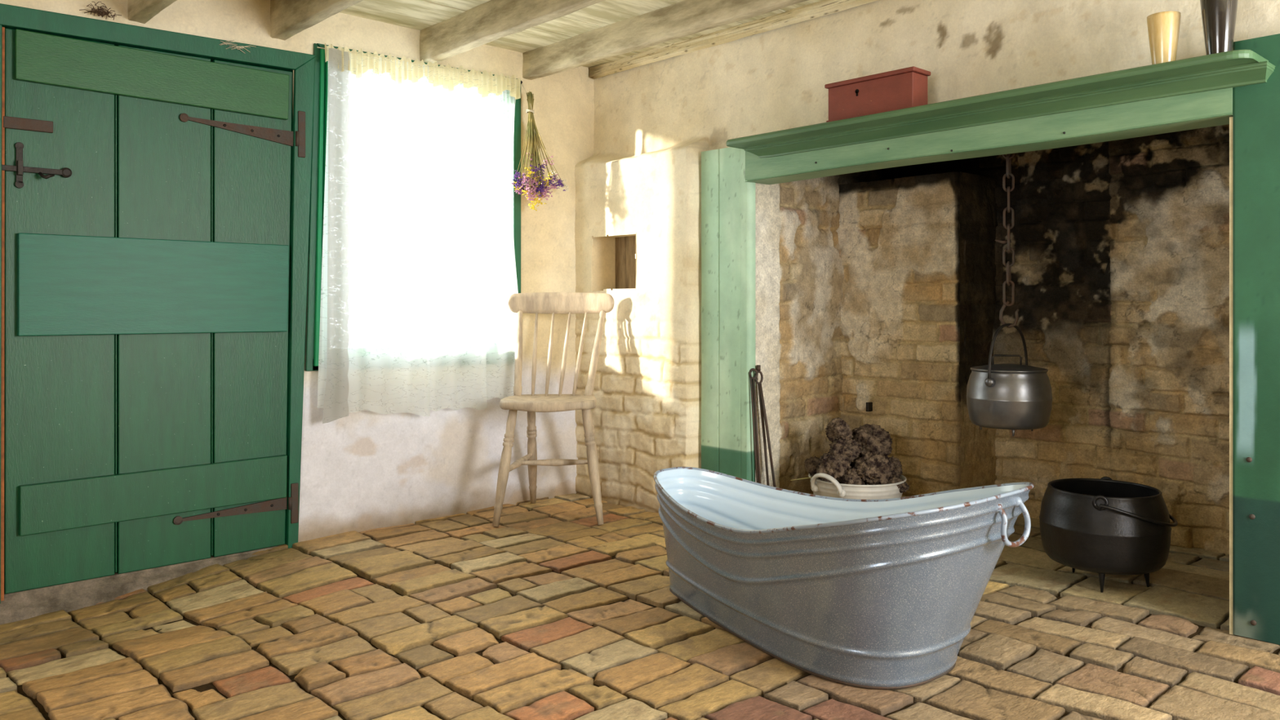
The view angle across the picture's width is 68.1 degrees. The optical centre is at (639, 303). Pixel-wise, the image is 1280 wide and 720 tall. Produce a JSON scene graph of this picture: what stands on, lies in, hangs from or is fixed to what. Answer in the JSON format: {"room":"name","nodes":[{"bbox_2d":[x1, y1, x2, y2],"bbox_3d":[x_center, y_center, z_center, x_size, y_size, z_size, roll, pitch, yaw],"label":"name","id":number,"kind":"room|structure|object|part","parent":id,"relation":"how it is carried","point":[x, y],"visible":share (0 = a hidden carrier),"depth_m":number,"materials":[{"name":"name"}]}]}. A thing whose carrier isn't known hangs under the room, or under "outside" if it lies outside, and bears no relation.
{"room":"traditional dwelling","nodes":[
{"label":"traditional dwelling","id":0,"kind":"room"},
{"bbox_2d":[0,0,594,542],"bbox_3d":[-1.797,-0.070,3.099,4.900,2.220,0.023,0,0,-43],"label":"wall","id":1,"kind":"structure","parent":0,"point":[363,470],"depth_m":3.99,"materials":[{"name":"paint"}]},
{"bbox_2d":[79,1,121,19],"bbox_3d":[-1.763,-0.958,3.091,0.125,0.054,0.031,0,0,-43],"label":"scrap","id":2,"kind":"object","parent":1,"relation":"attached to","point":[106,13],"visible":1,"depth_m":3.09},
{"bbox_2d":[0,550,264,624],"bbox_3d":[-1.664,0.961,3.162,1.100,0.111,0.118,0,0,-43],"label":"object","id":3,"kind":"structure","parent":1,"relation":"attached to","point":[78,595],"depth_m":3.06,"materials":[{"name":"grey stone"}]},
{"bbox_2d":[4,545,278,596],"bbox_3d":[-1.737,0.983,3.255,1.200,0.154,0.136,0,0,-43],"label":"trim","id":4,"kind":"structure","parent":1,"relation":"attached to","point":[116,574],"depth_m":3.20,"materials":[{"name":"green wood"}]},
{"bbox_2d":[0,3,316,603],"bbox_3d":[-1.671,0.037,3.238,1.153,1.965,0.121,0,0,-43],"label":"door","id":5,"kind":"structure","parent":1,"relation":"in","point":[155,184],"depth_m":3.21,"materials":[{"name":"green paint"}]},
{"bbox_3d":[-2.043,0.080,2.897,0.144,1.880,0.064,0,0,-43],"label":"frame","id":6,"kind":"part","parent":5,"relation":"part of","materials":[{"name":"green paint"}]},
{"bbox_3d":[-1.927,-0.562,2.982,0.134,0.036,0.014,0,0,-43],"label":"keeper plate","id":7,"kind":"part","parent":5,"relation":"part of","materials":[{"name":"metal"}]},
{"bbox_3d":[-1.673,-0.901,3.240,1.153,0.088,0.064,0,0,-43],"label":"frame","id":8,"kind":"part","parent":5,"relation":"part of","materials":[{"name":"green paint"}]},
{"bbox_2d":[218,40,256,53],"bbox_3d":[-1.444,-0.923,3.402,0.131,0.043,0.005,0,0,-43],"label":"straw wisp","id":9,"kind":"object","parent":5,"relation":"attached to","point":[224,42],"visible":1,"depth_m":3.39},
{"bbox_3d":[-1.294,0.750,3.548,0.028,0.150,0.008,0,0,-43],"label":"hinge plate","id":10,"kind":"part","parent":5,"relation":"part of","materials":[{"name":"metal"}]},
{"bbox_3d":[-1.296,-0.004,3.592,0.106,1.869,0.062,0,0,-43],"label":"frame","id":11,"kind":"part","parent":5,"relation":"part of","materials":[{"name":"green paint"}]},
{"bbox_3d":[-1.275,-0.636,3.567,0.028,0.174,0.008,0,0,-43],"label":"hinge plate","id":12,"kind":"part","parent":5,"relation":"part of","materials":[{"name":"metal"}]},
{"bbox_2d":[304,43,520,371],"bbox_3d":[-0.919,-0.368,3.942,0.994,1.277,0.111,0,0,-43],"label":"window","id":13,"kind":"structure","parent":1,"relation":"in","point":[318,143],"depth_m":3.61,"materials":[{"name":"green paint"}]},
{"bbox_3d":[-1.242,-0.366,3.622,0.084,1.249,0.032,0,0,-43],"label":"frame","id":14,"kind":"part","parent":13,"relation":"part of","materials":[{"name":"green paint"}]},
{"bbox_3d":[-0.901,0.240,3.938,0.972,0.060,0.032,0,0,-43],"label":"frame","id":15,"kind":"part","parent":13,"relation":"part of","materials":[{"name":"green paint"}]},
{"bbox_3d":[-0.893,-0.980,3.946,0.949,0.055,0.032,0,0,-43],"label":"frame","id":16,"kind":"part","parent":13,"relation":"part of","materials":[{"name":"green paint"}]},
{"bbox_2d":[316,43,520,423],"bbox_3d":[-0.861,-0.271,3.888,0.955,1.467,0.056,0,0,-44],"label":"lace curtain","id":17,"kind":"object","parent":13,"relation":"hanging from","point":[346,68],"visible":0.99,"depth_m":3.84,"materials":[{"name":"white fabric"}]},
{"bbox_3d":[-1.033,-0.256,3.720,0.475,1.436,0.043,0,0,-43],"label":"curtain panel","id":18,"kind":"part","parent":17,"relation":"part of","materials":[{"name":"white fabric"}]},
{"bbox_3d":[-0.770,-0.261,3.979,0.293,1.438,0.040,0,0,-43],"label":"curtain panel","id":19,"kind":"part","parent":17,"relation":"part of","materials":[{"name":"white fabric"}]},
{"bbox_3d":[-0.603,-0.279,4.149,0.218,1.409,0.035,0,0,-43],"label":"curtain panel","id":20,"kind":"part","parent":17,"relation":"part of","materials":[{"name":"white fabric"}]},
{"bbox_3d":[-0.934,0.200,3.984,0.878,0.040,0.030,0,0,-43],"label":"sash","id":21,"kind":"part","parent":13,"relation":"part of","materials":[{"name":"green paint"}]},
{"bbox_3d":[-0.934,-0.940,3.984,0.878,0.040,0.030,0,0,-43],"label":"sash","id":22,"kind":"part","parent":13,"relation":"part of","materials":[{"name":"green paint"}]},
{"bbox_3d":[-0.628,-0.370,4.268,0.044,1.180,0.030,0,0,-43],"label":"sash","id":23,"kind":"part","parent":13,"relation":"part of","materials":[{"name":"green paint"}]},
{"bbox_3d":[-0.560,-0.373,4.255,0.042,1.262,0.032,0,0,-43],"label":"frame","id":24,"kind":"part","parent":13,"relation":"part of","materials":[{"name":"green paint"}]},
{"bbox_3d":[-0.546,-0.982,4.228,0.014,0.013,0.061,0,0,-43],"label":"nail","id":25,"kind":"object","parent":13,"relation":"attached to","visible":0},
{"bbox_2d":[511,84,568,210],"bbox_3d":[-0.436,-0.693,4.220,0.299,0.570,0.112,0,0,-43],"label":"bunch","id":26,"kind":"object","parent":25,"relation":"hanging from","point":[531,188],"visible":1,"depth_m":4.19,"materials":[{"name":"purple plant"}]},
{"bbox_2d":[339,0,822,67],"bbox_3d":[-0.153,-1.155,1.182,4.700,0.050,5.250,0,0,-43],"label":"ceiling","id":27,"kind":"structure","parent":0,"point":[419,15],"depth_m":3.74,"materials":[{"name":"beige wood"}]},
{"bbox_2d":[127,0,177,23],"bbox_3d":[-0.003,-1.044,1.368,0.070,0.202,5.020,0,0,-43],"label":"ceiling beam","id":28,"kind":"structure","parent":27,"relation":"attached to","point":[139,11],"depth_m":3.09,"materials":[{"name":"beige wood"}]},
{"bbox_2d":[270,0,363,39],"bbox_3d":[0.353,-1.060,1.699,0.069,0.168,5.020,0,0,-43],"label":"ceiling beam","id":29,"kind":"structure","parent":27,"relation":"attached to","point":[288,18],"depth_m":3.34,"materials":[{"name":"beige wood"}]},
{"bbox_2d":[419,0,605,63],"bbox_3d":[0.804,-1.070,2.118,0.066,0.150,5.020,0,0,-43],"label":"ceiling beam","id":30,"kind":"structure","parent":27,"relation":"attached to","point":[489,21],"depth_m":3.57,"materials":[{"name":"beige wood"}]},
{"bbox_2d":[522,0,808,79],"bbox_3d":[1.188,-1.078,2.474,0.061,0.134,5.020,0,0,-43],"label":"ceiling beam","id":31,"kind":"structure","parent":27,"relation":"attached to","point":[685,18],"depth_m":3.71,"materials":[{"name":"beige wood"}]},
{"bbox_2d":[0,493,1279,719],"bbox_3d":[0.109,0.957,1.560,5.600,0.179,5.452,0,0,-43],"label":"floor","id":32,"kind":"structure","parent":0,"point":[549,611],"depth_m":2.51,"materials":[{"name":"brick"}]},
{"bbox_2d":[492,292,613,526],"bbox_3d":[-0.352,0.428,4.030,0.461,0.951,0.500,0,0,3],"label":"chair","id":33,"kind":"object","parent":32,"relation":"on","point":[553,303],"visible":1,"depth_m":4.10,"materials":[{"name":"beige wood"}]},
{"bbox_3d":[-0.550,0.661,3.856,0.043,0.481,0.137,0,0,35],"label":"leg","id":34,"kind":"part","parent":33,"relation":"part of","materials":[{"name":"brown wood"}]},
{"bbox_3d":[-0.473,0.658,4.156,0.043,0.478,0.182,0,0,-3],"label":"leg","id":35,"kind":"part","parent":33,"relation":"part of","materials":[{"name":"brown wood"}]},
{"bbox_3d":[-0.378,0.415,3.956,0.394,0.048,0.348,0,0,0],"label":"seat","id":36,"kind":"part","parent":33,"relation":"part of","materials":[{"name":"brown wood"}]},
{"bbox_3d":[-0.347,0.000,4.180,0.464,0.096,0.052,0,0,-4],"label":"crest rail","id":37,"kind":"part","parent":33,"relation":"part of","materials":[{"name":"brown wood"}]},
{"bbox_3d":[-0.194,0.662,3.891,0.044,0.482,0.132,0,0,-43],"label":"leg","id":38,"kind":"part","parent":33,"relation":"part of","materials":[{"name":"brown wood"}]},
{"bbox_3d":[-0.210,0.661,4.179,0.043,0.484,0.194,0,0,17],"label":"leg","id":39,"kind":"part","parent":33,"relation":"part of","materials":[{"name":"brown wood"}]},
{"bbox_2d":[653,466,1034,689],"bbox_3d":[0.472,0.667,2.581,0.658,0.466,1.122,0,0,-36],"label":"bathtub","id":40,"kind":"object","parent":32,"relation":"on","point":[881,593],"visible":1,"depth_m":2.24,"materials":[{"name":"grey metal"}]},
{"bbox_3d":[0.859,0.510,2.197,0.113,0.107,0.043,0,0,-37],"label":"handle","id":41,"kind":"part","parent":40,"relation":"part of","materials":[{"name":"metal"}]},
{"bbox_2d":[808,472,906,499],"bbox_3d":[0.849,0.772,3.736,0.403,0.245,0.378,0,0,-43],"label":"bucket","id":42,"kind":"object","parent":32,"relation":"on","point":[833,489],"visible":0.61,"depth_m":3.58,"materials":[{"name":"ceramic"}]},
{"bbox_2d":[804,456,819,475],"bbox_3d":[0.701,0.651,3.775,0.076,0.079,0.086,0,0,-43],"label":"lump","id":43,"kind":"object","parent":42,"relation":"in","point":[811,464],"visible":0.67,"depth_m":3.75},
{"bbox_3d":[0.708,0.686,3.625,0.044,0.072,0.150,0,0,-38],"label":"handle","id":44,"kind":"part","parent":42,"relation":"part of","materials":[{"name":"ceramic"}]},
{"bbox_2d":[816,453,851,483],"bbox_3d":[0.752,0.646,3.685,0.135,0.142,0.151,0,0,-43],"label":"lump","id":45,"kind":"object","parent":42,"relation":"in","point":[834,466],"visible":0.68,"depth_m":3.65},
{"bbox_2d":[827,437,861,464],"bbox_3d":[0.804,0.583,3.714,0.136,0.109,0.131,0,0,-43],"label":"lump","id":46,"kind":"object","parent":45,"relation":"on","point":[850,449],"visible":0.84,"depth_m":3.68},
{"bbox_2d":[825,417,853,442],"bbox_3d":[0.788,0.506,3.745,0.094,0.107,0.114,0,0,-43],"label":"lump","id":47,"kind":"object","parent":46,"relation":"on","point":[837,428],"visible":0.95,"depth_m":3.71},
{"bbox_2d":[840,466,864,484],"bbox_3d":[0.816,0.686,3.632,0.095,0.118,0.107,0,0,6],"label":"lump","id":48,"kind":"object","parent":42,"relation":"in","point":[851,476],"visible":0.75,"depth_m":3.60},
{"bbox_2d":[849,456,866,484],"bbox_3d":[0.858,0.657,3.804,0.227,0.210,0.183,0,0,-43],"label":"lump","id":49,"kind":"object","parent":42,"relation":"in","point":[854,464],"visible":0.02,"depth_m":3.72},
{"bbox_2d":[850,423,893,456],"bbox_3d":[0.923,0.557,3.765,0.154,0.152,0.177,0,0,-28],"label":"lump","id":50,"kind":"object","parent":49,"relation":"on","point":[871,438],"visible":0.8,"depth_m":3.72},
{"bbox_2d":[885,455,902,476],"bbox_3d":[0.985,0.650,3.746,0.118,0.100,0.106,0,0,-43],"label":"lump","id":51,"kind":"object","parent":42,"relation":"in","point":[898,472],"visible":0.38,"depth_m":3.71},
{"bbox_2d":[887,474,909,493],"bbox_3d":[0.981,0.704,3.657,0.115,0.075,0.109,0,0,-43],"label":"lump","id":52,"kind":"object","parent":42,"relation":"in","point":[904,486],"visible":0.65,"depth_m":3.63,"materials":[{"name":"brown"}]},
{"bbox_3d":[0.921,0.708,3.624,0.094,0.055,0.089,0,0,-43],"label":"lump","id":53,"kind":"object","parent":42,"relation":"in","visible":0},
{"bbox_2d":[854,451,894,484],"bbox_3d":[0.903,0.642,3.642,0.174,0.140,0.134,0,0,-43],"label":"lump","id":54,"kind":"object","parent":53,"relation":"on","point":[873,468],"visible":0.96,"depth_m":3.60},
{"bbox_2d":[701,33,1279,644],"bbox_3d":[1.030,0.100,3.122,0.326,1.600,2.303,0,0,-43],"label":"fireplace surround","id":55,"kind":"object","parent":32,"relation":"on","point":[1239,87],"visible":0.87,"depth_m":2.71,"materials":[{"name":"green paint"}]},
{"bbox_3d":[0.361,0.133,3.897,0.051,1.535,0.255,0,0,-43],"label":"post","id":56,"kind":"part","parent":55,"relation":"part of","materials":[{"name":"green paint"}]},
{"bbox_2d":[824,66,930,122],"bbox_3d":[0.812,-0.703,3.252,0.109,0.140,0.355,0,0,-43],"label":"wooden chest","id":57,"kind":"object","parent":55,"relation":"on","point":[906,87],"visible":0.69,"depth_m":3.19,"materials":[{"name":"red wood"}]},
{"bbox_3d":[0.812,-0.638,3.252,0.103,0.012,0.345,0,0,-43],"label":"moulding","id":58,"kind":"part","parent":57,"relation":"part of","materials":[{"name":"wood"}]},
{"bbox_3d":[0.812,-0.766,3.252,0.109,0.014,0.355,0,0,-43],"label":"lid","id":59,"kind":"part","parent":57,"relation":"part of","materials":[{"name":"red wood"}]},
{"bbox_2d":[726,49,1268,148],"bbox_3d":[1.001,-0.622,3.079,0.226,0.033,1.760,0,0,-43],"label":"mantel shelf","id":60,"kind":"object","parent":55,"relation":"attached to","point":[1235,65],"depth_m":2.82,"materials":[{"name":"green paint"}]},
{"bbox_3d":[1.043,-0.594,3.104,0.130,0.048,1.770,0,0,-43],"label":"cornice moulding","id":61,"kind":"part","parent":55,"relation":"part of","materials":[{"name":"green paint"}]},
{"bbox_2d":[1146,11,1181,64],"bbox_3d":[1.430,-0.712,2.585,0.082,0.147,0.082,0,0,-43],"label":"beaker","id":62,"kind":"object","parent":55,"relation":"on","point":[1163,28],"visible":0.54,"depth_m":2.56,"materials":[{"name":"gold metal"}]},
{"bbox_2d":[1200,0,1238,54],"bbox_3d":[1.521,-0.733,2.487,0.090,0.190,0.090,0,0,-43],"label":"beaker","id":63,"kind":"object","parent":55,"relation":"on","point":[1219,17],"visible":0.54,"depth_m":2.46,"materials":[{"name":"silver metal"}]},
{"bbox_3d":[1.724,0.094,2.429,0.051,1.588,0.344,0,0,-43],"label":"post","id":64,"kind":"part","parent":55,"relation":"part of","materials":[{"name":"green paint"}]},
{"bbox_2d":[1039,476,1177,592],"bbox_3d":[1.489,0.739,3.024,0.385,0.313,0.395,0,0,-43],"label":"pot","id":65,"kind":"object","parent":32,"relation":"on","point":[1105,525],"visible":1,"depth_m":2.89,"materials":[{"name":"black metal"}]},
{"bbox_3d":[1.426,0.853,2.922,0.022,0.078,0.021,0,0,-43],"label":"leg","id":66,"kind":"part","parent":65,"relation":"part of","materials":[{"name":"black metal"}]},
{"bbox_3d":[1.569,0.647,2.983,0.219,0.080,0.388,0,0,28],"label":"bail handle","id":67,"kind":"part","parent":65,"relation":"part of","materials":[{"name":"black metal"}]},
{"bbox_3d":[1.580,0.850,2.958,0.022,0.072,0.021,0,0,-43],"label":"leg","id":68,"kind":"part","parent":65,"relation":"part of","materials":[{"name":"black metal"}]},
{"bbox_3d":[0.533,0.830,3.812,0.145,0.135,0.092,0,0,-43],"label":"tray","id":69,"kind":"object","parent":32,"relation":"on","visible":0},
{"bbox_2d":[749,370,758,483],"bbox_3d":[0.460,0.573,3.786,0.047,0.609,0.012,0,0,8],"label":"rake","id":70,"kind":"object","parent":69,"relation":"in","point":[750,371],"visible":0.87,"depth_m":3.78,"materials":[{"name":"metal"}]},
{"bbox_2d":[749,368,760,483],"bbox_3d":[0.464,0.570,3.800,0.060,0.616,0.012,0,0,4],"label":"fire poker","id":71,"kind":"object","parent":69,"relation":"in","point":[751,369],"visible":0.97,"depth_m":3.80,"materials":[{"name":"metal"}]},
{"bbox_3d":[0.454,0.284,3.801,0.041,0.045,0.010,0,0,0],"label":"ring handle","id":72,"kind":"part","parent":71,"relation":"part of","materials":[{"name":"metal"}]},
{"bbox_3d":[0.472,0.590,3.799,0.044,0.576,0.010,0,0,6],"label":"rod","id":73,"kind":"part","parent":71,"relation":"part of","materials":[{"name":"metal"}]},
{"bbox_2d":[755,364,776,487],"bbox_3d":[0.514,0.564,3.814,0.103,0.628,0.032,0,0,2],"label":"tongs","id":74,"kind":"object","parent":69,"relation":"in","point":[763,415],"visible":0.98,"depth_m":3.81,"materials":[{"name":"metal"}]},
{"bbox_3d":[0.503,0.599,3.822,0.059,0.558,0.016,0,0,-5],"label":"arm","id":75,"kind":"part","parent":74,"relation":"part of","materials":[{"name":"metal"}]},
{"bbox_3d":[0.522,0.599,3.812,0.089,0.559,0.028,0,0,-3],"label":"arm","id":76,"kind":"part","parent":74,"relation":"part of","materials":[{"name":"metal"}]},
{"bbox_2d":[755,168,882,494],"bbox_3d":[0.798,-0.360,4.151,1.025,2.680,0.054,0,0,-43],"label":"wall","id":77,"kind":"structure","parent":0,"point":[799,270],"depth_m":4.03,"materials":[{"name":"brick"}]},
{"bbox_2d":[835,171,968,497],"bbox_3d":[1.101,0.225,4.055,0.089,1.510,0.605,0,0,-43],"label":"wall","id":78,"kind":"structure","parent":0,"point":[899,238],"depth_m":3.99,"materials":[{"name":"brick"}]},
{"bbox_2d":[866,401,872,411],"bbox_3d":[0.996,0.450,4.107,0.035,0.040,0.015,0,0,-43],"label":"iron bracket","id":79,"kind":"object","parent":78,"relation":"attached to","point":[868,405],"visible":1,"depth_m":4.10,"materials":[{"name":"black metal"}]},
{"bbox_2d":[574,0,1279,512],"bbox_3d":[1.430,-0.090,2.713,0.138,2.180,5.040,0,0,-43],"label":"wall","id":80,"kind":"structure","parent":0,"point":[653,124],"depth_m":3.97,"materials":[{"name":"paint"}]},
{"bbox_2d":[591,232,636,291],"bbox_3d":[-0.063,-0.183,4.340,0.160,0.257,0.304,0,0,-43],"label":"wall niche","id":81,"kind":"object","parent":80,"relation":"in","point":[614,266],"visible":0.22,"depth_m":4.44,"materials":[{"name":"paint"}]},
{"bbox_2d":[589,0,879,79],"bbox_3d":[1.468,-1.111,2.721,0.037,0.063,5.000,0,0,-43],"label":"ceiling beam","id":82,"kind":"structure","parent":80,"relation":"attached to","point":[821,8],"depth_m":3.90,"materials":[{"name":"wood"}]},
{"bbox_2d":[880,157,1004,180],"bbox_3d":[1.348,-1.120,4.268,0.060,1.160,0.630,0,0,-43],"label":"wall","id":83,"kind":"structure","parent":0,"point":[971,166],"depth_m":4.24,"materials":[{"name":"black"}]},
{"bbox_2d":[958,171,998,488],"bbox_3d":[1.428,0.225,3.946,0.380,1.510,0.025,0,0,-44],"label":"wall","id":84,"kind":"structure","parent":0,"point":[978,206],"depth_m":3.91,"materials":[{"name":"brick"}]},
{"bbox_2d":[978,124,1229,555],"bbox_3d":[1.900,-0.360,3.573,0.087,2.680,1.343,0,0,-40],"label":"wall","id":85,"kind":"structure","parent":0,"point":[1120,271],"depth_m":3.59,"materials":[{"name":"brick"}]},
{"bbox_3d":[1.430,-1.720,3.504,0.980,0.040,1.900,0,0,-43],"label":"chimney cap","id":86,"kind":"object","parent":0,"visible":0},
{"bbox_2d":[995,153,1018,328],"bbox_3d":[1.302,-0.815,3.357,0.076,1.808,0.034,0,0,1],"label":"chain","id":87,"kind":"object","parent":86,"relation":"hanging from","point":[1008,157],"visible":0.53,"depth_m":3.35,"materials":[{"name":"metal"}]},
{"bbox_2d":[966,323,1052,435],"bbox_3d":[1.307,0.265,3.357,0.285,0.386,0.285,0,0,-15],"label":"cooking pot","id":88,"kind":"object","parent":87,"relation":"hanging from","point":[1006,396],"visible":1,"depth_m":3.25,"materials":[{"name":"grey metal"}]},
{"bbox_3d":[1.302,0.204,3.359,0.099,0.043,0.007,0,0,21],"label":"lid handle","id":89,"kind":"part","parent":88,"relation":"part of","materials":[{"name":"metal"}]},
{"bbox_3d":[1.307,0.172,3.357,0.306,0.200,0.015,0,0,-43],"label":"bail handle","id":90,"kind":"part","parent":88,"relation":"part of","materials":[{"name":"metal"}]},
{"bbox_3d":[1.307,0.227,3.357,0.257,0.022,0.257,0,0,-43],"label":"lid","id":91,"kind":"part","parent":88,"relation":"part of","materials":[{"name":"grey metal"}]}
]}

